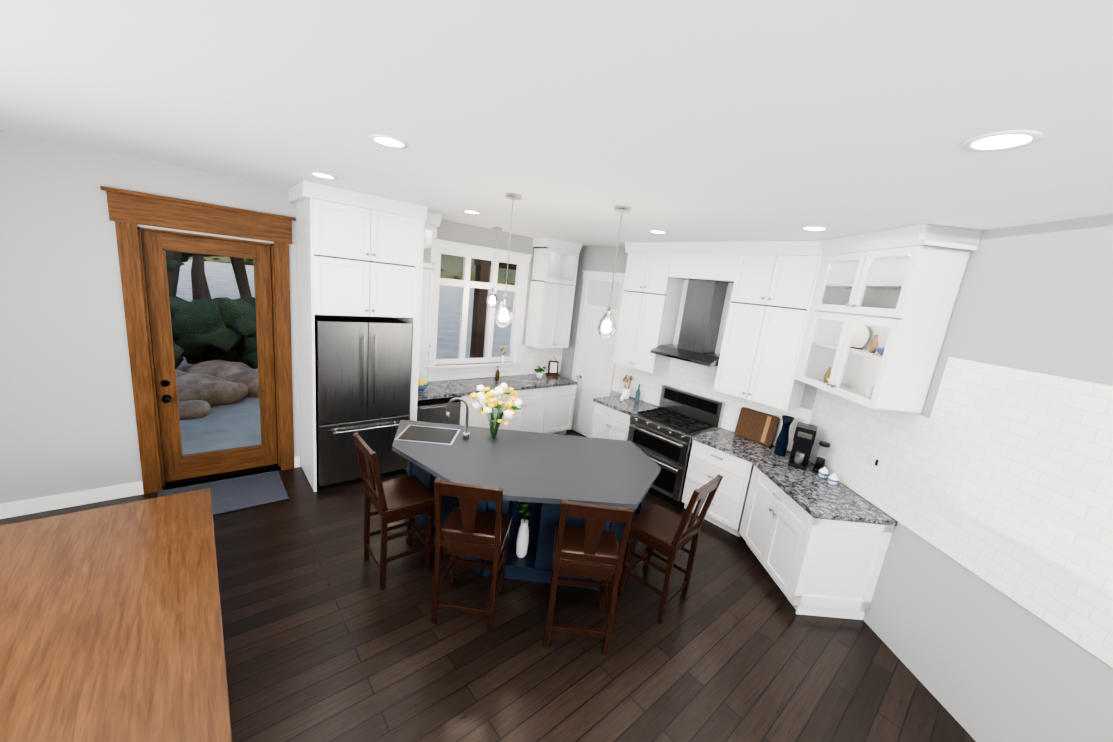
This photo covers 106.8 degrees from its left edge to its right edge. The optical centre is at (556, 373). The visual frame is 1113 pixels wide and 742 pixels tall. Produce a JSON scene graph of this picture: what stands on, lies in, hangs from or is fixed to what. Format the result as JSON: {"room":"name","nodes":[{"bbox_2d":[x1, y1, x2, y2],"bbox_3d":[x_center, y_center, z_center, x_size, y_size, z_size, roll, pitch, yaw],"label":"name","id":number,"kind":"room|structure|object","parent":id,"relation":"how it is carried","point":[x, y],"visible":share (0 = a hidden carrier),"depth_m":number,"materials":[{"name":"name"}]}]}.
{"room":"kitchen","nodes":[
{"label":"kitchen","id":0,"kind":"room"},
{"bbox_2d":[0,130,559,503],"bbox_3d":[-2.945,-0.409,4.546,8.300,3.050,0.150,-4,16,-41],"label":"wall","id":1,"kind":"structure","parent":0,"point":[68,424],"depth_m":3.47,"materials":[{"name":"grey paint"}]},
{"bbox_2d":[0,456,299,518],"bbox_3d":[-4.533,1.137,3.503,4.070,0.130,0.015,-4,16,-41],"label":"baseboard","id":2,"kind":"structure","parent":1,"relation":"attached to","point":[34,505],"depth_m":3.68,"materials":[{"name":"white wood"}]},
{"bbox_2d":[100,186,295,493],"bbox_3d":[-3.416,-0.240,4.170,1.360,2.775,0.225,-4,16,-41],"label":"door frame","id":3,"kind":"structure","parent":1,"relation":"attached to","point":[128,211],"depth_m":3.89,"materials":[{"name":"brown wood"}]},
{"bbox_2d":[142,230,276,481],"bbox_3d":[-3.418,-0.111,4.183,0.936,2.418,0.135,-4,16,-41],"label":"entry door","id":4,"kind":"structure","parent":1,"relation":"in","point":[178,465],"depth_m":4.13,"materials":[{"name":"brown wood"}]},
{"bbox_2d":[418,351,427,381],"bbox_3d":[-1.897,-0.122,5.456,0.416,0.492,0.009,-4,16,-41],"label":"wall tile","id":5,"kind":"structure","parent":1,"relation":"attached to","point":[423,362],"depth_m":5.55,"materials":[{"name":"white tile"}]},
{"bbox_2d":[420,212,441,350],"bbox_3d":[-1.684,-1.107,5.061,0.325,1.627,0.409,-4,16,-41],"label":"upper cabinet","id":6,"kind":"object","parent":1,"relation":"attached to","point":[432,222],"visible":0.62,"depth_m":5.02,"materials":[{"name":"white wood"}]},
{"bbox_2d":[427,370,518,380],"bbox_3d":[-1.183,0.020,6.134,1.530,0.090,0.009,-4,16,-41],"label":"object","id":7,"kind":"structure","parent":1,"relation":"attached to","point":[441,377],"depth_m":6.05,"materials":[{"name":"white tile"}]},
{"bbox_2d":[426,239,531,374],"bbox_3d":[-1.114,-0.905,5.977,1.590,1.780,0.210,-4,16,-41],"label":"window","id":8,"kind":"structure","parent":1,"relation":"in","point":[468,252],"depth_m":5.95,"materials":[{"name":"white wood"}]},
{"bbox_2d":[500,346,507,362],"bbox_3d":[-0.810,-0.293,6.320,0.136,0.271,0.080,-4,16,-41],"label":"vase","id":9,"kind":"object","parent":8,"relation":"on","point":[503,358],"visible":1,"depth_m":6.32,"materials":[{"name":"white ceramic"}]},
{"bbox_2d":[519,345,562,374],"bbox_3d":[-0.247,-0.242,6.884,0.887,0.492,0.009,-4,16,-41],"label":"wall tile","id":10,"kind":"structure","parent":1,"relation":"attached to","point":[529,355],"depth_m":6.81,"materials":[{"name":"white tile"}]},
{"bbox_2d":[525,238,582,347],"bbox_3d":[-0.062,-1.225,6.464,0.650,1.627,0.409,-4,16,-41],"label":"upper cabinet","id":11,"kind":"object","parent":1,"relation":"attached to","point":[552,285],"visible":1,"depth_m":6.36,"materials":[{"name":"white wood"}]},
{"bbox_2d":[0,430,975,741],"bbox_3d":[0.020,2.162,1.526,8.550,0.060,10.050,-4,16,-41],"label":"floor","id":12,"kind":"structure","parent":0,"point":[326,638],"depth_m":2.77,"materials":[{"name":"brown wood"}]},
{"bbox_2d":[0,488,232,741],"bbox_3d":[-2.210,1.437,1.785,1.200,0.760,2.140,-4,16,-41],"label":"dining table","id":13,"kind":"object","parent":12,"relation":"on","point":[111,628],"visible":1,"depth_m":1.77,"materials":[{"name":"brown wood"}]},
{"bbox_2d":[158,470,288,514],"bbox_3d":[-3.295,1.206,4.107,0.980,0.015,0.710,-4,16,-41],"label":"doormat","id":14,"kind":"object","parent":12,"relation":"on","point":[239,493],"visible":0.69,"depth_m":4.18,"materials":[{"name":"grey fabric"}]},
{"bbox_2d":[288,180,427,491],"bbox_3d":[-2.201,-0.335,4.595,1.140,3.047,0.769,-4,16,-41],"label":"surround","id":15,"kind":"object","parent":12,"relation":"on","point":[359,254],"visible":0.96,"depth_m":4.17,"materials":[{"name":"white wood"}]},
{"bbox_2d":[315,315,411,489],"bbox_3d":[-2.252,0.276,4.698,0.925,1.805,0.776,-4,16,-41],"label":"fridge","id":16,"kind":"object","parent":12,"relation":"on","point":[362,373],"visible":0.9,"depth_m":4.39,"materials":[{"name":"grey metal"}]},
{"bbox_2d":[353,432,434,589],"bbox_3d":[-1.282,1.034,3.274,0.508,1.129,0.450,-4,16,-41],"label":"stool","id":17,"kind":"object","parent":12,"relation":"on","point":[409,498],"visible":1,"depth_m":3.21,"materials":[{"name":"brown wood"}]},
{"bbox_2d":[417,397,468,425],"bbox_3d":[-1.678,0.653,5.463,0.666,0.880,0.630,-4,16,-41],"label":"dishwasher","id":18,"kind":"object","parent":12,"relation":"on","point":[434,411],"depth_m":5.18,"materials":[{"name":"grey metal"}]},
{"bbox_2d":[431,478,511,632],"bbox_3d":[-0.588,1.188,2.914,0.450,1.129,0.509,7,12,3],"label":"stool","id":19,"kind":"object","parent":12,"relation":"on","point":[467,529],"visible":1,"depth_m":2.76,"materials":[{"name":"brown wood"}]},
{"bbox_2d":[465,393,504,428],"bbox_3d":[-1.224,0.620,5.856,0.662,0.880,0.630,-4,16,-41],"label":"base cabinet","id":20,"kind":"object","parent":12,"relation":"on","point":[476,419],"depth_m":5.59,"materials":[{"name":"white wood"}]},
{"bbox_2d":[408,468,642,589],"bbox_3d":[-0.238,1.122,4.010,1.760,0.880,1.991,-4,16,-41],"label":"kitchen island","id":21,"kind":"object","parent":12,"relation":"on","point":[538,568],"depth_m":3.39,"materials":[{"name":"blue wood"}]},
{"bbox_2d":[516,501,530,557],"bbox_3d":[-0.282,1.258,3.469,0.147,0.626,0.115,-4,16,-41],"label":"vase","id":22,"kind":"object","parent":21,"relation":"in","point":[522,541],"visible":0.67,"depth_m":3.47,"materials":[{"name":"white ceramic"}]},
{"bbox_2d":[392,420,660,567],"bbox_3d":[-0.230,0.699,3.774,2.108,0.040,2.326,-4,16,-41],"label":"island countertop","id":23,"kind":"structure","parent":21,"relation":"on","point":[543,470],"depth_m":3.48,"materials":[{"name":"grey stone"}]},
{"bbox_2d":[445,397,468,438],"bbox_3d":[-0.883,0.409,3.777,0.184,0.381,0.221,-4,16,-41],"label":"faucet","id":24,"kind":"object","parent":23,"relation":"on","point":[466,434],"visible":1,"depth_m":3.78,"materials":[{"name":"silver metal"}]},
{"bbox_2d":[470,383,521,441],"bbox_3d":[-0.544,0.349,3.788,0.486,0.566,0.430,-4,16,-41],"label":"flower vase","id":25,"kind":"object","parent":23,"relation":"on","point":[511,405],"visible":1,"depth_m":3.70,"materials":[{"name":"clear glass"}]},
{"bbox_2d":[501,389,552,432],"bbox_3d":[-0.702,0.582,6.307,0.961,0.880,0.630,-4,16,-41],"label":"base cabinet","id":26,"kind":"object","parent":12,"relation":"on","point":[547,405],"depth_m":6.18,"materials":[{"name":"white wood"}]},
{"bbox_2d":[418,373,576,400],"bbox_3d":[-0.874,0.153,6.009,2.652,0.040,0.648,-4,16,-41],"label":"countertop","id":27,"kind":"structure","parent":26,"relation":"on","point":[463,388],"depth_m":5.88,"materials":[{"name":"grey stone"}]},
{"bbox_2d":[418,379,428,390],"bbox_3d":[-1.710,0.134,5.215,0.200,0.142,0.197,-4,16,-41],"label":"lemon bowl","id":28,"kind":"object","parent":27,"relation":"on","point":[422,384],"visible":0.77,"depth_m":5.18,"materials":[{"name":"blue ceramic"}]},
{"bbox_2d":[495,366,499,379],"bbox_3d":[-0.884,-0.012,6.205,0.067,0.197,0.062,-4,16,-41],"label":"soap bottle","id":29,"kind":"object","parent":27,"relation":"on","point":[497,374],"visible":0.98,"depth_m":6.19,"materials":[{"name":"brown glass"}]},
{"bbox_2d":[534,366,545,378],"bbox_3d":[-0.278,-0.030,6.601,0.192,0.198,0.158,-4,16,-41],"label":"potted plant","id":30,"kind":"object","parent":27,"relation":"on","point":[539,373],"visible":1,"depth_m":6.57,"materials":[{"name":"green plant"}]},
{"bbox_2d":[546,357,558,376],"bbox_3d":[-0.044,-0.118,6.835,0.190,0.323,0.100,2,13,-21],"label":"stand","id":31,"kind":"object","parent":27,"relation":"on","point":[552,368],"visible":1,"depth_m":6.84,"materials":[{"name":"brown wood"}]},
{"bbox_2d":[549,385,575,434],"bbox_3d":[-0.181,0.544,6.758,0.661,0.880,0.630,-4,16,-41],"label":"base cabinet","id":32,"kind":"object","parent":12,"relation":"on","point":[561,404],"depth_m":6.58,"materials":[{"name":"white wood"}]},
{"bbox_2d":[544,500,633,654],"bbox_3d":[0.198,1.292,2.836,0.450,1.129,0.508,7,12,1],"label":"stool","id":33,"kind":"object","parent":12,"relation":"on","point":[592,549],"visible":1,"depth_m":2.67,"materials":[{"name":"brown wood"}]},
{"bbox_2d":[590,395,658,440],"bbox_3d":[0.920,0.851,5.795,0.664,0.920,0.682,-4,16,-41],"label":"base cabinet","id":34,"kind":"object","parent":12,"relation":"on","point":[611,417],"visible":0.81,"depth_m":5.60,"materials":[{"name":"white wood"}]},
{"bbox_2d":[622,375,632,398],"bbox_3d":[1.006,0.187,5.914,0.160,0.338,0.112,-4,16,-41],"label":"utensil crock","id":35,"kind":"object","parent":34,"relation":"on","point":[625,391],"visible":0.96,"depth_m":5.88,"materials":[{"name":"white ceramic"}]},
{"bbox_2d":[635,383,640,401],"bbox_3d":[1.143,0.267,5.785,0.066,0.265,0.064,-4,16,-41],"label":"oil bottle","id":36,"kind":"object","parent":34,"relation":"on","point":[637,396],"visible":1,"depth_m":5.77,"materials":[{"name":"blue glass"}]},
{"bbox_2d":[618,474,722,624],"bbox_3d":[0.868,1.279,3.244,0.508,1.129,0.450,17,16,41],"label":"stool","id":37,"kind":"object","parent":12,"relation":"on","point":[669,534],"visible":0.92,"depth_m":3.17,"materials":[{"name":"brown wood"}]},
{"bbox_2d":[627,385,724,507],"bbox_3d":[1.408,0.871,5.170,0.712,1.245,0.856,-4,16,-41],"label":"range","id":38,"kind":"object","parent":12,"relation":"on","point":[669,428],"visible":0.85,"depth_m":4.99,"materials":[{"name":"grey metal"}]},
{"bbox_2d":[681,436,740,522],"bbox_3d":[1.933,1.220,4.683,0.627,0.880,0.676,-4,16,-41],"label":"base cabinet","id":39,"kind":"object","parent":12,"relation":"on","point":[704,464],"depth_m":4.56,"materials":[{"name":"white wood"}]},
{"bbox_2d":[713,480,893,619],"bbox_3d":[2.233,1.456,3.733,1.107,0.880,1.150,-4,16,-41],"label":"base cabinet","id":40,"kind":"object","parent":12,"relation":"on","point":[817,544],"depth_m":3.32,"materials":[{"name":"white wood"}]},
{"bbox_2d":[693,428,897,547],"bbox_3d":[2.113,0.926,3.937,1.300,0.040,1.866,-4,16,-41],"label":"countertop","id":41,"kind":"structure","parent":40,"relation":"on","point":[766,473],"depth_m":3.64,"materials":[{"name":"grey stone"}]},
{"bbox_2d":[735,407,779,445],"bbox_3d":[2.251,0.591,4.659,0.081,0.340,0.420,-4,16,-41],"label":"cutting board","id":42,"kind":"object","parent":41,"relation":"on","point":[757,426],"visible":1,"depth_m":4.64,"materials":[{"name":"brown wood"}]},
{"bbox_2d":[774,415,794,455],"bbox_3d":[2.358,0.645,4.291,0.116,0.410,0.114,-4,16,-41],"label":"vase","id":43,"kind":"object","parent":41,"relation":"on","point":[781,445],"visible":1,"depth_m":4.26,"materials":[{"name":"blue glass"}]},
{"bbox_2d":[788,422,817,470],"bbox_3d":[2.410,0.707,4.053,0.170,0.400,0.240,14,14,32],"label":"coffee maker","id":44,"kind":"object","parent":41,"relation":"on","point":[804,437],"visible":1,"depth_m":4.00,"materials":[{"name":"black plastic"}]},
{"bbox_2d":[812,441,829,473],"bbox_3d":[2.513,0.797,3.926,0.090,0.300,0.090,-4,16,-41],"label":"glass canister","id":45,"kind":"object","parent":41,"relation":"on","point":[819,464],"visible":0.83,"depth_m":3.91,"materials":[{"name":"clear glass"}]},
{"bbox_2d":[818,467,828,477],"bbox_3d":[2.479,0.915,3.837,0.086,0.100,0.084,-4,16,-41],"label":"sugar bowl","id":46,"kind":"object","parent":41,"relation":"on","point":[823,472],"visible":0.98,"depth_m":3.81,"materials":[{"name":"white ceramic"}]},
{"bbox_2d":[827,473,838,484],"bbox_3d":[2.484,0.942,3.712,0.086,0.100,0.084,-4,16,-41],"label":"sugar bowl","id":47,"kind":"object","parent":41,"relation":"on","point":[832,479],"visible":1,"depth_m":3.69,"materials":[{"name":"white ceramic"}]},
{"bbox_2d":[0,0,1112,245],"bbox_3d":[0.359,-0.882,0.879,8.550,0.100,10.050,-4,16,-41],"label":"ceiling","id":48,"kind":"structure","parent":0,"point":[706,120],"depth_m":1.56,"materials":[{"name":"white paint"}]},
{"bbox_2d":[309,172,336,179],"bbox_3d":[-1.883,-1.599,3.341,0.198,0.007,0.198,16,15,38],"label":"recessed light","id":49,"kind":"object","parent":48,"relation":"in","point":[322,175],"depth_m":3.34,"materials":[{"name":"white plastic"}]},
{"bbox_2d":[369,134,408,148],"bbox_3d":[-0.907,-1.256,2.241,0.198,0.007,0.198,16,15,38],"label":"recessed light","id":50,"kind":"object","parent":48,"relation":"in","point":[384,140],"depth_m":2.23,"materials":[{"name":"white plastic"}]},
{"bbox_2d":[463,210,480,213],"bbox_3d":[-0.894,-1.709,4.377,0.198,0.007,0.198,16,15,38],"label":"recessed light","id":51,"kind":"object","parent":48,"relation":"in","point":[466,211],"depth_m":4.37,"materials":[{"name":"white plastic"}]},
{"bbox_2d":[487,227,502,307],"bbox_3d":[-0.836,-1.419,5.590,0.156,1.058,0.156,-4,16,-41],"label":"pendant light","id":52,"kind":"object","parent":48,"relation":"hanging from","point":[492,300],"visible":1,"depth_m":5.62,"materials":[{"name":"clear glass"}]},
{"bbox_2d":[494,193,521,327],"bbox_3d":[-0.397,-0.900,3.381,0.156,1.058,0.156,-4,16,-41],"label":"pendant light","id":53,"kind":"object","parent":48,"relation":"hanging from","point":[503,315],"visible":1,"depth_m":3.41,"materials":[{"name":"clear glass"}]},
{"bbox_2d":[598,206,630,338],"bbox_3d":[0.470,-0.807,3.397,0.156,1.058,0.156,-4,16,-41],"label":"pendant light","id":54,"kind":"object","parent":48,"relation":"hanging from","point":[606,326],"visible":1,"depth_m":3.42,"materials":[{"name":"clear glass"}]},
{"bbox_2d":[648,230,667,233],"bbox_3d":[1.058,-1.478,4.315,0.198,0.007,0.198,16,15,38],"label":"recessed light","id":55,"kind":"object","parent":48,"relation":"in","point":[651,231],"depth_m":4.31,"materials":[{"name":"white plastic"}]},
{"bbox_2d":[800,226,828,230],"bbox_3d":[2.039,-1.147,3.270,0.198,0.007,0.198,7,12,3],"label":"recessed light","id":56,"kind":"object","parent":48,"relation":"in","point":[808,228],"depth_m":3.26,"materials":[{"name":"white plastic"}]},
{"bbox_2d":[962,129,1043,151],"bbox_3d":[1.558,-0.814,1.451,0.198,0.007,0.198,7,12,3],"label":"recessed light","id":57,"kind":"object","parent":48,"relation":"in","point":[1001,140],"depth_m":1.44,"materials":[{"name":"white plastic"}]},
{"bbox_2d":[591,281,619,307],"bbox_3d":[0.804,-1.236,6.458,0.020,0.380,0.660,-4,16,-41],"label":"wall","id":58,"kind":"structure","parent":0,"point":[604,294],"depth_m":6.47,"materials":[{"name":"grey paint"}]},
{"bbox_2d":[559,246,816,451],"bbox_3d":[1.464,-0.166,5.708,0.150,3.050,3.970,-4,16,-41],"label":"wall","id":59,"kind":"structure","parent":0,"point":[598,258],"depth_m":6.50,"materials":[{"name":"grey paint"}]},
{"bbox_2d":[572,309,615,436],"bbox_3d":[0.571,0.036,6.647,0.133,2.053,0.658,-4,16,-41],"label":"pantry door","id":60,"kind":"structure","parent":59,"relation":"in","point":[592,375],"depth_m":6.69,"materials":[{"name":"white wood"}]},
{"bbox_2d":[570,271,624,429],"bbox_3d":[0.643,-0.254,6.620,0.188,2.668,0.930,-4,16,-41],"label":"trim","id":61,"kind":"structure","parent":59,"relation":"attached to","point":[590,278],"depth_m":6.52,"materials":[{"name":"white wood"}]},
{"bbox_2d":[613,242,683,373],"bbox_3d":[1.237,-0.878,5.518,0.357,1.627,0.690,-4,16,-41],"label":"upper cabinet","id":62,"kind":"object","parent":59,"relation":"attached to","point":[650,302],"depth_m":5.36,"materials":[{"name":"white wood"}]},
{"bbox_2d":[650,279,727,366],"bbox_3d":[1.667,-0.636,4.925,0.491,0.944,0.816,-4,16,-41],"label":"range hood","id":63,"kind":"object","parent":59,"relation":"attached to","point":[701,318],"visible":0.83,"depth_m":4.87,"materials":[{"name":"silver metal"}]},
{"bbox_2d":[669,241,736,282],"bbox_3d":[1.798,-1.298,4.835,0.357,0.407,0.840,-4,16,-41],"label":"upper cabinet","id":64,"kind":"object","parent":59,"relation":"attached to","point":[702,260],"depth_m":4.70,"materials":[{"name":"white wood"}]},
{"bbox_2d":[612,280,811,450],"bbox_3d":[1.810,-0.277,5.176,0.009,1.711,2.693,-4,16,-41],"label":"wall tile","id":65,"kind":"structure","parent":59,"relation":"attached to","point":[695,378],"depth_m":5.22,"materials":[{"name":"white tile"}]},
{"bbox_2d":[713,241,820,410],"bbox_3d":[2.263,-0.511,4.327,0.405,1.627,0.858,-4,16,-41],"label":"upper cabinet","id":66,"kind":"object","parent":59,"relation":"attached to","point":[768,278],"depth_m":4.25,"materials":[{"name":"white wood"}]},
{"bbox_2d":[793,237,840,383],"bbox_3d":[2.548,-0.554,3.881,0.335,1.297,0.267,-4,16,-41],"label":"upper cabinet","id":67,"kind":"object","parent":59,"relation":"attached to","point":[824,243],"depth_m":3.74,"materials":[{"name":"white wood"}]},
{"bbox_2d":[805,228,981,403],"bbox_3d":[2.751,-0.432,3.409,0.658,1.297,0.782,-4,16,-41],"label":"upper cabinet","id":68,"kind":"object","parent":59,"relation":"attached to","point":[845,245],"depth_m":3.69,"materials":[{"name":"white wood"}]},
{"bbox_2d":[839,214,1112,741],"bbox_3d":[2.746,0.554,2.991,0.150,3.050,2.820,6,12,-2],"label":"wall","id":69,"kind":"structure","parent":0,"point":[981,659],"depth_m":2.44,"materials":[{"name":"grey paint"}]},
{"bbox_2d":[785,308,820,383],"bbox_3d":[2.378,-0.234,3.679,0.326,0.606,0.383,-4,16,-41],"label":"upper cabinet","id":70,"kind":"object","parent":69,"relation":"attached to","point":[808,319],"depth_m":3.97,"materials":[{"name":"white wood"}]},
{"bbox_2d":[801,248,836,307],"bbox_3d":[2.442,-0.807,3.557,0.326,0.436,0.383,-4,16,-41],"label":"upper cabinet","id":71,"kind":"object","parent":69,"relation":"attached to","point":[817,282],"depth_m":3.83,"materials":[{"name":"white wood"}]},
{"bbox_2d":[817,312,888,399],"bbox_3d":[2.383,-0.132,3.202,0.326,0.606,0.382,-4,16,-41],"label":"upper cabinet","id":72,"kind":"object","parent":69,"relation":"attached to","point":[864,319],"depth_m":3.53,"materials":[{"name":"white wood"}]},
{"bbox_2d":[837,244,908,311],"bbox_3d":[2.447,-0.706,3.080,0.326,0.436,0.382,-4,16,-41],"label":"upper cabinet","id":73,"kind":"object","parent":69,"relation":"attached to","point":[874,272],"depth_m":3.38,"materials":[{"name":"white wood"}]},
{"bbox_2d":[865,224,980,414],"bbox_3d":[2.574,-0.350,2.931,0.284,1.297,0.276,-4,16,-41],"label":"upper cabinet","id":74,"kind":"object","parent":69,"relation":"attached to","point":[937,258],"depth_m":2.91,"materials":[{"name":"white wood"}]},
{"bbox_2d":[809,357,1112,667],"bbox_3d":[2.670,0.517,2.945,0.009,1.275,2.646,6,12,-2],"label":"wall tile","id":75,"kind":"structure","parent":69,"relation":"attached to","point":[999,478],"depth_m":2.44,"materials":[{"name":"white tile"}]},
{"bbox_2d":[871,454,886,473],"bbox_3d":[2.625,0.734,3.366,0.007,0.120,0.120,6,12,-2],"label":"outlet","id":76,"kind":"object","parent":75,"relation":"attached to","point":[879,464],"visible":1,"depth_m":3.36,"materials":[{"name":"white plastic"}]},
{"label":"outside","id":77,"kind":"structure","parent":0,"visible":0},
{"bbox_2d":[176,260,513,454],"bbox_3d":[-30.844,-9.740,42.125,300.000,0.230,94.800,-4,16,-41],"label":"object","id":78,"kind":"structure","parent":77,"point":[221,430],"depth_m":14.95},
{"bbox_2d":[146,230,262,368],"bbox_3d":[-14.528,-6.973,16.852,14.154,8.778,28.664,-4,16,-41],"label":"trees","id":79,"kind":"object","parent":78,"relation":"on","point":[240,305],"depth_m":8.04,"materials":[{"name":"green plant"}]},
{"bbox_2d":[175,360,258,419],"bbox_3d":[-5.831,0.240,7.060,2.799,0.702,2.462,-4,16,-41],"label":"rocks","id":80,"kind":"object","parent":78,"relation":"on","point":[196,375],"depth_m":6.62},
{"bbox_2d":[470,259,516,357],"bbox_3d":[0.156,-0.996,8.978,3.460,3.170,2.540,-4,16,-41],"label":"porch","id":81,"kind":"object","parent":78,"relation":"on","point":[477,346],"depth_m":8.47,"materials":[{"name":"brown"}]},
{"bbox_2d":[188,253,515,284],"bbox_3d":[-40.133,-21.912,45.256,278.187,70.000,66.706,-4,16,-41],"label":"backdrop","id":82,"kind":"structure","parent":77,"point":[450,271],"depth_m":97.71,"materials":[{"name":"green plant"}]}
]}

